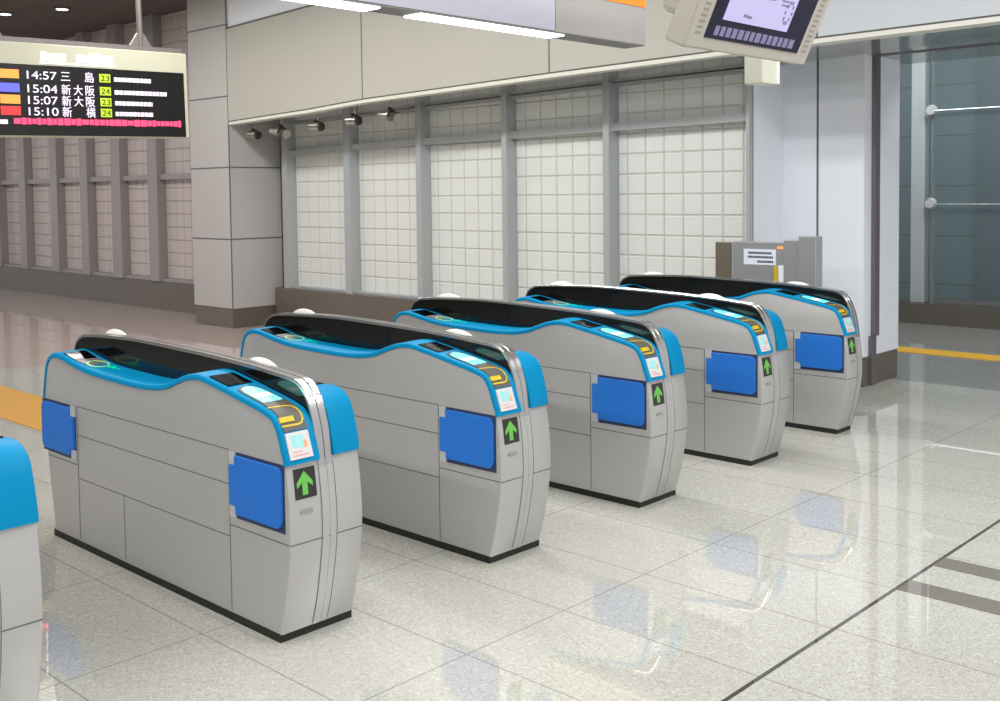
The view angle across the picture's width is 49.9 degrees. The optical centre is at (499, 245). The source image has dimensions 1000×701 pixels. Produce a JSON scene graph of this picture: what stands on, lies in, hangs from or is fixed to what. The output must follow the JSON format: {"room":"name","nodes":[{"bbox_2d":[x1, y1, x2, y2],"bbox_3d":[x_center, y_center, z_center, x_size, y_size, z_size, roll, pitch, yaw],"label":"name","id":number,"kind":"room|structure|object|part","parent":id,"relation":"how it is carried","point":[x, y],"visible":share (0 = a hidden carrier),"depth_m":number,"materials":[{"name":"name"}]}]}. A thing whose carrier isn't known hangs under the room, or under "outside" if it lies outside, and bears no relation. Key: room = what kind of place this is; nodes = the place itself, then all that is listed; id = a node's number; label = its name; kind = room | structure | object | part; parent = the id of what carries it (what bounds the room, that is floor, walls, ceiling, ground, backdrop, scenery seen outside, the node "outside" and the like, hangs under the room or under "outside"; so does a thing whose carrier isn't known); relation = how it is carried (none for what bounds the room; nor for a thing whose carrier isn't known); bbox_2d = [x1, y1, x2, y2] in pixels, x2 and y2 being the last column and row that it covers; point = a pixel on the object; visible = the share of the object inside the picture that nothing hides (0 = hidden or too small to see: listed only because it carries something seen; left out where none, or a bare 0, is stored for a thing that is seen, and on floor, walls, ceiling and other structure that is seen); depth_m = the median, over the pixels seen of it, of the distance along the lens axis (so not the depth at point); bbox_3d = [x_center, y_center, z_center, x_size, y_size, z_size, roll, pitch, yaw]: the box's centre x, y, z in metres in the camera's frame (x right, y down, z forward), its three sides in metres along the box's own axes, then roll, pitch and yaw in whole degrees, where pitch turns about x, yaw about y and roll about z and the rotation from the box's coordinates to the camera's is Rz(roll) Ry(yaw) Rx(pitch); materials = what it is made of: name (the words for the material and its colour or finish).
{"room":"railway station","nodes":[
{"label":"railway station","id":0,"kind":"room"},
{"bbox_2d":[0,0,186,39],"bbox_3d":[-7.440,-3.298,13.489,29.200,0.100,23.000,2,4,43],"label":"ceiling","id":1,"kind":"structure","parent":0,"point":[30,18],"depth_m":15.70,"materials":[{"name":"grey paint"}]},
{"bbox_2d":[0,12,12,15],"bbox_3d":[-7.135,-3.350,15.494,0.220,0.044,0.220,2,4,43],"label":"recessed light","id":2,"kind":"object","parent":1,"relation":"in","point":[1,13],"visible":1,"depth_m":15.46,"materials":[{"name":"grey plastic"}]},
{"bbox_2d":[54,7,69,10],"bbox_3d":[-6.169,-3.344,15.140,0.220,0.044,0.220,2,4,43],"label":"recessed light","id":3,"kind":"object","parent":1,"relation":"in","point":[55,8],"visible":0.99,"depth_m":15.09,"materials":[{"name":"grey"}]},
{"bbox_2d":[0,0,188,138],"bbox_3d":[-4.711,-2.026,9.889,0.308,2.195,3.956,2,5,43],"label":"departure board","id":4,"kind":"object","parent":1,"relation":"hanging from","point":[50,88],"visible":1,"depth_m":10.48,"materials":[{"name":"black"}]},
{"bbox_2d":[285,0,645,48],"bbox_3d":[-0.357,-1.959,4.782,0.144,1.874,3.200,2,4,43],"label":"hanging sign","id":5,"kind":"object","parent":1,"relation":"hanging from","point":[611,23],"visible":1,"depth_m":5.29,"materials":[{"name":"grey plastic"}]},
{"bbox_2d":[143,10,193,283],"bbox_3d":[-4.411,-1.411,15.374,2.200,3.930,0.210,2,4,43],"label":"window","id":6,"kind":"structure","parent":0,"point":[169,184],"depth_m":15.85,"materials":[{"name":"grey glass"}]},
{"bbox_3d":[-4.265,-1.430,15.324,1.920,3.890,0.060,2,4,43],"label":"glass block panel","id":7,"kind":"part","parent":6,"relation":"part of","materials":[{"name":"grey glass"}]},
{"bbox_3d":[-4.272,0.532,15.389,1.920,0.045,0.170,2,4,43],"label":"sill","id":8,"kind":"part","parent":6,"relation":"part of","materials":[{"name":"grey"}]},
{"bbox_2d":[280,137,283,286],"bbox_3d":[-6.809,-1.304,18.011,24.000,4.350,0.160,2,4,43],"label":"wall","id":9,"kind":"structure","parent":0,"point":[280,137],"depth_m":14.23,"materials":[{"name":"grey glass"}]},
{"bbox_2d":[0,137,20,267],"bbox_3d":[-8.979,-1.573,19.703,1.170,3.930,0.210,2,4,43],"label":"window","id":10,"kind":"structure","parent":9,"relation":"in","point":[10,241],"depth_m":19.87,"materials":[{"name":"grey glass"}]},
{"bbox_3d":[-8.840,0.370,19.718,0.890,0.045,0.170,2,4,43],"label":"sill","id":11,"kind":"part","parent":10,"relation":"part of","materials":[{"name":"grey"}]},
{"bbox_2d":[17,137,52,270],"bbox_3d":[-8.093,-1.541,18.864,1.270,3.930,0.210,2,4,43],"label":"window","id":12,"kind":"structure","parent":9,"relation":"in","point":[33,153],"depth_m":19.09,"materials":[{"name":"grey glass"}]},
{"bbox_3d":[-7.962,0.401,18.886,1.010,0.045,0.170,2,4,43],"label":"sill","id":13,"kind":"part","parent":12,"relation":"part of","materials":[{"name":"grey"}]},
{"bbox_3d":[-7.955,-1.561,18.821,1.010,3.890,0.060,2,4,43],"label":"glass block panel","id":14,"kind":"part","parent":12,"relation":"part of","materials":[{"name":"grey glass"}]},
{"bbox_2d":[48,36,81,273],"bbox_3d":[-7.226,-1.511,18.042,1.120,3.930,0.210,2,4,43],"label":"window","id":15,"kind":"structure","parent":9,"relation":"in","point":[63,152],"depth_m":18.23,"materials":[{"name":"grey glass"}]},
{"bbox_3d":[-7.084,-1.530,17.995,0.850,3.890,0.060,2,4,43],"label":"glass block panel","id":16,"kind":"part","parent":15,"relation":"part of","materials":[{"name":"grey glass"}]},
{"bbox_3d":[-7.091,0.432,18.061,0.850,0.045,0.170,2,4,43],"label":"sill","id":17,"kind":"part","parent":15,"relation":"part of","materials":[{"name":"grey"}]},
{"bbox_2d":[75,29,113,276],"bbox_3d":[-6.432,-1.482,17.289,1.070,3.930,0.210,2,4,43],"label":"window","id":18,"kind":"structure","parent":9,"relation":"in","point":[94,153],"depth_m":17.45,"materials":[{"name":"grey"}]},
{"bbox_3d":[-6.293,-1.502,17.246,0.810,3.890,0.060,2,4,43],"label":"glass block panel","id":19,"kind":"part","parent":18,"relation":"part of","materials":[{"name":"grey glass"}]},
{"bbox_3d":[-6.300,0.460,17.311,0.810,0.045,0.170,2,4,43],"label":"sill","id":20,"kind":"part","parent":18,"relation":"part of","materials":[{"name":"grey"}]},
{"bbox_2d":[106,20,149,279],"bbox_3d":[-5.626,-1.454,16.526,1.150,3.930,0.210,2,4,43],"label":"window","id":21,"kind":"structure","parent":9,"relation":"in","point":[128,156],"depth_m":16.68,"materials":[{"name":"grey glass"}]},
{"bbox_3d":[-5.473,-1.473,16.469,0.850,3.890,0.060,2,4,43],"label":"glass block panel","id":22,"kind":"part","parent":21,"relation":"part of","materials":[{"name":"grey glass"}]},
{"bbox_3d":[-5.481,0.489,16.534,0.850,0.045,0.170,2,4,43],"label":"sill","id":23,"kind":"part","parent":21,"relation":"part of","materials":[{"name":"grey"}]},
{"bbox_2d":[0,288,999,700],"bbox_3d":[-6.008,1.205,12.406,33.000,0.120,23.000,2,4,43],"label":"floor","id":24,"kind":"structure","parent":0,"point":[861,562],"depth_m":4.54,"materials":[{"name":"tile"}]},
{"bbox_2d":[0,385,41,431],"bbox_3d":[-9.101,1.117,13.647,18.800,0.006,0.570,2,4,43],"label":"tactile paving","id":25,"kind":"object","parent":24,"relation":"on","point":[16,406],"depth_m":8.63,"materials":[{"name":"yellow tile"}]},
{"bbox_2d":[0,436,42,700],"bbox_3d":[-2.299,1.007,3.915,2.113,1.035,0.362,2,4,43],"label":"gate","id":26,"kind":"object","parent":24,"relation":"on","point":[21,610],"visible":1,"depth_m":3.29,"materials":[{"name":"metal"}]},
{"bbox_3d":[-2.226,0.695,3.985,2.096,0.284,0.133,2,4,43],"label":"blue trim","id":27,"kind":"part","parent":26,"relation":"part of","materials":[{"name":"blue plastic"}]},
{"bbox_2d":[41,329,362,642],"bbox_3d":[-1.426,0.952,4.816,2.113,1.035,0.362,2,4,43],"label":"gate","id":28,"kind":"object","parent":24,"relation":"on","point":[229,484],"visible":1,"depth_m":4.37,"materials":[{"name":"grey metal"}]},
{"bbox_3d":[-2.170,0.895,5.279,0.347,0.232,0.014,2,4,43],"label":"flap door","id":29,"kind":"part","parent":28,"relation":"part of","materials":[{"name":"blue plastic"}]},
{"bbox_3d":[-1.960,0.562,5.177,0.114,0.027,0.117,2,4,43],"label":"reader panel","id":30,"kind":"part","parent":28,"relation":"part of","materials":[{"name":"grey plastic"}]},
{"bbox_3d":[-1.493,0.649,4.730,2.096,0.284,0.148,2,4,43],"label":"blue trim","id":31,"kind":"part","parent":28,"relation":"part of","materials":[{"name":"blue"}]},
{"bbox_3d":[-1.418,0.610,4.808,2.042,0.313,0.062,2,4,43],"label":"smoked panel","id":32,"kind":"part","parent":28,"relation":"part of","materials":[{"name":"black"}]},
{"bbox_3d":[-1.413,1.451,4.843,1.937,0.034,0.340,2,4,43],"label":"kick plate","id":33,"kind":"part","parent":28,"relation":"part of","materials":[{"name":"black metal"}]},
{"bbox_3d":[-0.936,0.939,4.109,0.347,0.232,0.014,2,4,43],"label":"flap door","id":34,"kind":"part","parent":28,"relation":"part of","materials":[{"name":"blue plastic"}]},
{"bbox_3d":[-0.890,0.627,4.152,0.343,0.131,0.110,2,4,43],"label":"reader panel","id":35,"kind":"part","parent":28,"relation":"part of","materials":[{"name":"multicoloured"}]},
{"bbox_2d":[290,434,303,447],"bbox_3d":[-0.758,0.733,4.021,0.018,0.049,0.056,2,4,43],"label":"picture","id":36,"kind":"object","parent":28,"relation":"attached to","point":[296,440],"depth_m":4.02,"materials":[{"name":"teal"}]},
{"bbox_3d":[-1.353,0.639,4.886,2.096,0.284,0.133,2,4,43],"label":"blue trim","id":37,"kind":"part","parent":28,"relation":"part of","materials":[{"name":"blue plastic"}]},
{"bbox_2d":[240,309,550,563],"bbox_3d":[-0.645,0.900,5.655,2.113,1.035,0.362,2,4,43],"label":"gate","id":38,"kind":"object","parent":24,"relation":"on","point":[454,451],"visible":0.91,"depth_m":5.12,"materials":[{"name":"grey metal"}]},
{"bbox_3d":[-1.179,0.511,6.017,0.114,0.027,0.117,2,4,43],"label":"reader panel","id":39,"kind":"part","parent":38,"relation":"part of","materials":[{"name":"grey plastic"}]},
{"bbox_3d":[-0.712,0.597,5.569,2.096,0.284,0.148,2,4,43],"label":"blue trim","id":40,"kind":"part","parent":38,"relation":"part of","materials":[{"name":"blue"}]},
{"bbox_3d":[-0.637,0.558,5.648,2.042,0.313,0.062,2,4,43],"label":"smoked panel","id":41,"kind":"part","parent":38,"relation":"part of","materials":[{"name":"black plastic"}]},
{"bbox_3d":[-0.633,1.400,5.682,1.937,0.034,0.340,2,4,43],"label":"kick plate","id":42,"kind":"part","parent":38,"relation":"part of","materials":[{"name":"black"}]},
{"bbox_3d":[-0.155,0.887,4.949,0.347,0.232,0.014,2,4,43],"label":"flap door","id":43,"kind":"part","parent":38,"relation":"part of","materials":[{"name":"blue plastic"}]},
{"bbox_3d":[-0.109,0.575,4.991,0.343,0.131,0.110,2,4,43],"label":"reader panel","id":44,"kind":"part","parent":38,"relation":"part of","materials":[{"name":"multicoloured"}]},
{"bbox_2d":[499,390,509,401],"bbox_3d":[0.023,0.681,4.860,0.018,0.049,0.056,2,4,43],"label":"picture","id":45,"kind":"object","parent":38,"relation":"attached to","point":[504,395],"depth_m":4.86,"materials":[{"name":"teal"}]},
{"bbox_3d":[-0.572,0.588,5.726,2.096,0.284,0.133,2,4,43],"label":"blue trim","id":46,"kind":"part","parent":38,"relation":"part of","materials":[{"name":"blue plastic"}]},
{"bbox_2d":[393,293,687,507],"bbox_3d":[0.143,0.849,6.485,2.113,1.035,0.362,2,4,43],"label":"gate","id":47,"kind":"object","parent":24,"relation":"on","point":[616,406],"visible":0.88,"depth_m":5.90,"materials":[{"name":"grey"}]},
{"bbox_3d":[-0.391,0.460,6.846,0.114,0.027,0.117,2,4,43],"label":"reader panel","id":48,"kind":"part","parent":47,"relation":"part of","materials":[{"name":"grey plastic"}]},
{"bbox_3d":[0.076,0.546,6.399,2.096,0.284,0.148,2,4,43],"label":"blue trim","id":49,"kind":"part","parent":47,"relation":"part of","materials":[{"name":"blue plastic"}]},
{"bbox_3d":[0.151,0.507,6.477,2.042,0.313,0.062,2,4,43],"label":"smoked panel","id":50,"kind":"part","parent":47,"relation":"part of","materials":[{"name":"black glass"}]},
{"bbox_3d":[0.155,1.349,6.512,1.937,0.034,0.340,2,4,43],"label":"kick plate","id":51,"kind":"part","parent":47,"relation":"part of","materials":[{"name":"black"}]},
{"bbox_3d":[0.633,0.836,5.778,0.347,0.232,0.014,2,4,43],"label":"flap door","id":52,"kind":"part","parent":47,"relation":"part of","materials":[{"name":"blue plastic"}]},
{"bbox_3d":[0.679,0.524,5.821,0.343,0.131,0.110,2,4,43],"label":"reader panel","id":53,"kind":"part","parent":47,"relation":"part of","materials":[{"name":"grey"}]},
{"bbox_2d":[649,360,656,368],"bbox_3d":[0.811,0.630,5.689,0.018,0.049,0.056,2,4,43],"label":"picture","id":54,"kind":"object","parent":47,"relation":"attached to","point":[652,363],"depth_m":5.69,"materials":[{"name":"teal"}]},
{"bbox_3d":[0.216,0.537,6.555,2.096,0.284,0.133,2,4,43],"label":"blue trim","id":55,"kind":"part","parent":47,"relation":"part of","materials":[{"name":"blue plastic"}]},
{"bbox_2d":[515,281,789,465],"bbox_3d":[0.929,0.798,7.324,2.113,1.035,0.362,2,4,43],"label":"gate","id":56,"kind":"object","parent":24,"relation":"on","point":[736,375],"visible":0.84,"depth_m":6.71,"materials":[{"name":"grey"}]},
{"bbox_3d":[0.395,0.409,7.686,0.114,0.027,0.117,2,4,43],"label":"reader panel","id":57,"kind":"part","parent":56,"relation":"part of","materials":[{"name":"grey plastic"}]},
{"bbox_3d":[0.862,0.495,7.238,2.096,0.284,0.148,2,4,43],"label":"blue trim","id":58,"kind":"part","parent":56,"relation":"part of","materials":[{"name":"blue plastic"}]},
{"bbox_3d":[0.937,0.456,7.317,2.042,0.313,0.062,2,4,43],"label":"smoked panel","id":59,"kind":"part","parent":56,"relation":"part of","materials":[{"name":"black"}]},
{"bbox_3d":[0.942,1.298,7.351,1.937,0.034,0.340,2,4,43],"label":"kick plate","id":60,"kind":"part","parent":56,"relation":"part of","materials":[{"name":"black metal"}]},
{"bbox_3d":[1.419,0.785,6.618,0.347,0.232,0.014,2,4,43],"label":"flap door","id":61,"kind":"part","parent":56,"relation":"part of","materials":[{"name":"blue plastic"}]},
{"bbox_3d":[1.466,0.473,6.660,0.343,0.131,0.110,2,4,43],"label":"reader panel","id":62,"kind":"part","parent":56,"relation":"part of","materials":[{"name":"grey"}]},
{"bbox_2d":[759,337,765,344],"bbox_3d":[1.597,0.579,6.529,0.018,0.049,0.056,2,4,43],"label":"picture","id":63,"kind":"object","parent":56,"relation":"attached to","point":[762,340],"depth_m":6.52,"materials":[{"name":"teal"}]},
{"bbox_3d":[1.002,0.485,7.395,2.096,0.284,0.133,2,4,43],"label":"blue trim","id":64,"kind":"part","parent":56,"relation":"part of","materials":[{"name":"blue plastic"}]},
{"bbox_2d":[617,272,861,433],"bbox_3d":[1.683,0.750,8.104,2.101,1.035,0.263,2,4,43],"label":"gate","id":65,"kind":"object","parent":24,"relation":"on","point":[821,326],"visible":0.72,"depth_m":7.50,"materials":[{"name":"metal"}]},
{"bbox_3d":[1.721,0.405,8.136,2.042,0.313,0.062,2,4,43],"label":"smoked panel","id":66,"kind":"part","parent":65,"relation":"part of","materials":[{"name":"black"}]},
{"bbox_3d":[1.646,0.444,8.057,2.096,0.284,0.148,2,4,43],"label":"blue trim","id":67,"kind":"part","parent":65,"relation":"part of","materials":[{"name":"blue plastic"}]},
{"bbox_3d":[1.681,1.250,8.124,1.937,0.034,0.212,2,4,43],"label":"kick plate","id":68,"kind":"part","parent":65,"relation":"part of","materials":[{"name":"black"}]},
{"bbox_3d":[2.203,0.734,7.437,0.347,0.232,0.014,2,4,43],"label":"flap door","id":69,"kind":"part","parent":65,"relation":"part of","materials":[{"name":"blue plastic"}]},
{"bbox_3d":[2.249,0.423,7.479,0.343,0.131,0.110,2,4,43],"label":"reader panel","id":70,"kind":"part","parent":65,"relation":"part of","materials":[{"name":"grey"}]},
{"bbox_2d":[715,236,821,286],"bbox_3d":[2.153,0.574,8.687,0.919,1.316,0.140,2,4,43],"label":"machine","id":71,"kind":"object","parent":24,"relation":"on","point":[799,260],"visible":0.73,"depth_m":8.56,"materials":[{"name":"grey metal"}]},
{"bbox_3d":[2.126,0.600,8.728,0.463,1.262,0.120,2,4,43],"label":"panel","id":72,"kind":"part","parent":71,"relation":"part of","materials":[{"name":"silver metal"}]},
{"bbox_3d":[2.339,0.596,8.518,0.128,1.285,0.130,2,4,43],"label":"panel","id":73,"kind":"part","parent":71,"relation":"part of","materials":[{"name":"silver metal"}]},
{"bbox_2d":[897,346,999,360],"bbox_3d":[5.254,1.118,10.179,7.600,0.006,0.340,2,4,43],"label":"tactile paving","id":74,"kind":"object","parent":24,"relation":"on","point":[900,349],"depth_m":10.84,"materials":[{"name":"yellow tile"}]},
{"bbox_2d":[898,295,999,329],"bbox_3d":[5.138,0.808,13.971,13.000,0.250,0.960,2,4,43],"label":"kerb","id":75,"kind":"object","parent":24,"relation":"on","point":[945,311],"visible":0.11,"depth_m":13.10,"materials":[{"name":"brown stone"}]},
{"bbox_2d":[910,62,999,302],"bbox_3d":[5.782,-1.242,12.757,9.500,3.950,0.250,2,4,43],"label":"window frame","id":76,"kind":"structure","parent":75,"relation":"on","point":[921,203],"depth_m":13.30,"materials":[{"name":"grey paint"}]},
{"bbox_3d":[7.206,-0.435,11.294,5.380,0.020,0.020,2,4,43],"label":"rod","id":77,"kind":"part","parent":76,"relation":"part of","materials":[{"name":"silver metal"}]},
{"bbox_3d":[7.193,-1.568,11.237,5.380,0.020,0.020,2,4,43],"label":"rod","id":78,"kind":"part","parent":76,"relation":"part of","materials":[{"name":"silver metal"}]},
{"bbox_2d":[187,0,999,308],"bbox_3d":[1.034,-1.113,9.819,13.343,4.100,0.769,2,4,43],"label":"wall","id":79,"kind":"structure","parent":0,"point":[286,59],"depth_m":12.36,"materials":[{"name":"grey"}]},
{"bbox_2d":[0,266,275,327],"bbox_3d":[-8.742,0.624,19.270,15.562,0.420,0.828,2,4,43],"label":"baseboard","id":80,"kind":"structure","parent":79,"relation":"attached to","point":[171,296],"depth_m":16.63,"materials":[{"name":"brown stone"}]},
{"bbox_2d":[281,117,345,292],"bbox_3d":[-2.251,-0.567,13.457,1.266,2.255,0.250,2,4,43],"label":"window","id":81,"kind":"structure","parent":79,"relation":"in","point":[311,161],"depth_m":13.59,"materials":[{"name":"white glass"}]},
{"bbox_3d":[-2.213,-1.547,13.388,1.165,0.057,0.110,2,4,43],"label":"rail","id":82,"kind":"part","parent":81,"relation":"part of","materials":[{"name":"grey metal"}]},
{"bbox_3d":[-2.198,0.545,13.482,1.165,0.030,0.140,2,4,43],"label":"sill","id":83,"kind":"part","parent":81,"relation":"part of","materials":[{"name":"grey"}]},
{"bbox_2d":[275,287,416,321],"bbox_3d":[-0.415,0.866,11.793,6.660,0.485,0.261,2,4,43],"label":"baseboard","id":84,"kind":"structure","parent":79,"relation":"attached to","point":[383,308],"depth_m":13.04,"materials":[{"name":"brown stone"}]},
{"bbox_2d":[342,108,417,298],"bbox_3d":[-1.323,-0.534,12.577,1.293,2.255,0.250,2,4,43],"label":"window","id":85,"kind":"structure","parent":79,"relation":"in","point":[379,158],"depth_m":12.69,"materials":[{"name":"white glass"}]},
{"bbox_3d":[-1.282,-1.541,12.503,1.183,0.058,0.110,2,4,43],"label":"rail","id":86,"kind":"part","parent":85,"relation":"part of","materials":[{"name":"grey metal"}]},
{"bbox_3d":[-1.266,0.578,12.598,1.183,0.030,0.140,2,4,43],"label":"sill","id":87,"kind":"part","parent":85,"relation":"part of","materials":[{"name":"grey"}]},
{"bbox_2d":[415,97,502,299],"bbox_3d":[-0.374,-0.501,11.678,1.322,2.255,0.250,2,4,43],"label":"window","id":88,"kind":"structure","parent":79,"relation":"in","point":[458,145],"depth_m":11.77,"materials":[{"name":"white glass"}]},
{"bbox_3d":[-0.343,-1.534,11.613,1.240,0.059,0.110,2,4,43],"label":"rail","id":89,"kind":"part","parent":88,"relation":"part of","materials":[{"name":"grey metal"}]},
{"bbox_2d":[501,85,603,300],"bbox_3d":[0.585,-0.467,10.769,1.322,2.255,0.250,2,4,43],"label":"window","id":90,"kind":"structure","parent":79,"relation":"in","point":[552,141],"depth_m":10.85,"materials":[{"name":"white glass"}]},
{"bbox_3d":[0.611,-1.528,10.706,1.252,0.059,0.110,2,4,43],"label":"rail","id":91,"kind":"part","parent":90,"relation":"part of","materials":[{"name":"grey metal"}]},
{"bbox_2d":[245,25,999,124],"bbox_3d":[1.858,-1.600,10.007,12.430,0.386,2.201,2,4,43],"label":"soffit","id":92,"kind":"structure","parent":79,"relation":"attached to","point":[987,34],"depth_m":9.27,"materials":[{"name":"grey"}]},
{"bbox_2d":[246,123,261,139],"bbox_3d":[-3.083,-1.450,13.476,0.183,0.252,0.117,2,4,39],"label":"spotlight","id":93,"kind":"object","parent":92,"relation":"attached to","point":[254,134],"visible":0.81,"depth_m":13.44,"materials":[{"name":"silver metal"}]},
{"bbox_2d":[269,120,290,138],"bbox_3d":[-2.670,-1.437,13.074,0.131,0.285,0.361,-3,4,-41],"label":"spotlight","id":94,"kind":"object","parent":92,"relation":"attached to","point":[280,131],"visible":0.84,"depth_m":13.04,"materials":[{"name":"silver metal"}]},
{"bbox_2d":[308,114,324,131],"bbox_3d":[-2.144,-1.459,12.584,0.183,0.252,0.117,2,4,39],"label":"spotlight","id":95,"kind":"object","parent":92,"relation":"attached to","point":[317,125],"visible":0.77,"depth_m":12.55,"materials":[{"name":"silver metal"}]},
{"bbox_2d":[345,108,361,125],"bbox_3d":[-1.647,-1.473,12.111,0.183,0.252,0.117,2,4,39],"label":"spotlight","id":96,"kind":"object","parent":92,"relation":"attached to","point":[354,120],"visible":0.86,"depth_m":12.07,"materials":[{"name":"silver metal"}]},
{"bbox_2d":[377,103,402,122],"bbox_3d":[-1.191,-1.464,11.667,0.131,0.285,0.361,-3,4,-41],"label":"spotlight","id":97,"kind":"object","parent":92,"relation":"attached to","point":[391,114],"visible":0.82,"depth_m":11.63,"materials":[{"name":"silver metal"}]},
{"bbox_2d":[745,56,779,85],"bbox_3d":[1.409,-1.919,5.780,0.115,2.095,0.178,2,4,43],"label":"bracket","id":98,"kind":"object","parent":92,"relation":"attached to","point":[758,72],"visible":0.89,"depth_m":5.78,"materials":[{"name":"beige metal"}]},
{"bbox_2d":[602,68,752,285],"bbox_3d":[1.635,-0.460,9.772,1.573,2.315,0.250,2,4,43],"label":"window","id":99,"kind":"structure","parent":79,"relation":"in","point":[678,150],"depth_m":9.81,"materials":[{"name":"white glass"}]},
{"bbox_3d":[1.650,-1.514,9.720,1.466,0.050,0.110,2,4,43],"label":"rail","id":100,"kind":"part","parent":99,"relation":"part of","materials":[{"name":"grey metal"}]},
{"bbox_3d":[2.128,-0.436,9.174,0.034,2.315,0.060,2,4,43],"label":"frame","id":101,"kind":"part","parent":99,"relation":"part of","materials":[{"name":"grey metal"}]},
{"bbox_2d":[663,0,829,64],"bbox_3d":[1.206,-1.249,4.976,0.508,0.729,1.075,2,4,43],"label":"monitor","id":102,"kind":"object","parent":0,"point":[785,31],"visible":1,"depth_m":4.92,"materials":[{"name":"beige plastic"},{"name":"glass screen"}]},
{"bbox_2d":[753,54,899,356],"bbox_3d":[2.565,-0.392,9.650,1.549,2.660,1.232,2,4,43],"label":"pillar","id":103,"kind":"structure","parent":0,"point":[812,129],"depth_m":9.30,"materials":[{"name":"grey"}]},
{"bbox_2d":[861,349,896,386],"bbox_3d":[2.747,1.041,9.891,1.555,0.250,0.700,2,4,43],"label":"baseboard","id":104,"kind":"structure","parent":103,"relation":"attached to","point":[886,362],"depth_m":9.39,"materials":[{"name":"brown stone"}]},
{"bbox_2d":[868,43,999,385],"bbox_3d":[4.867,-0.176,7.582,4.655,2.860,0.140,2,4,43],"label":"door frame","id":105,"kind":"structure","parent":103,"relation":"in","point":[876,59],"depth_m":9.15,"materials":[{"name":"grey metal"}]},
{"bbox_2d":[898,56,999,300],"bbox_3d":[5.469,-1.263,14.244,13.000,4.350,0.324,2,4,43],"label":"glass window","id":106,"kind":"structure","parent":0,"point":[967,142],"depth_m":13.79,"materials":[{"name":"blue"}]}
]}

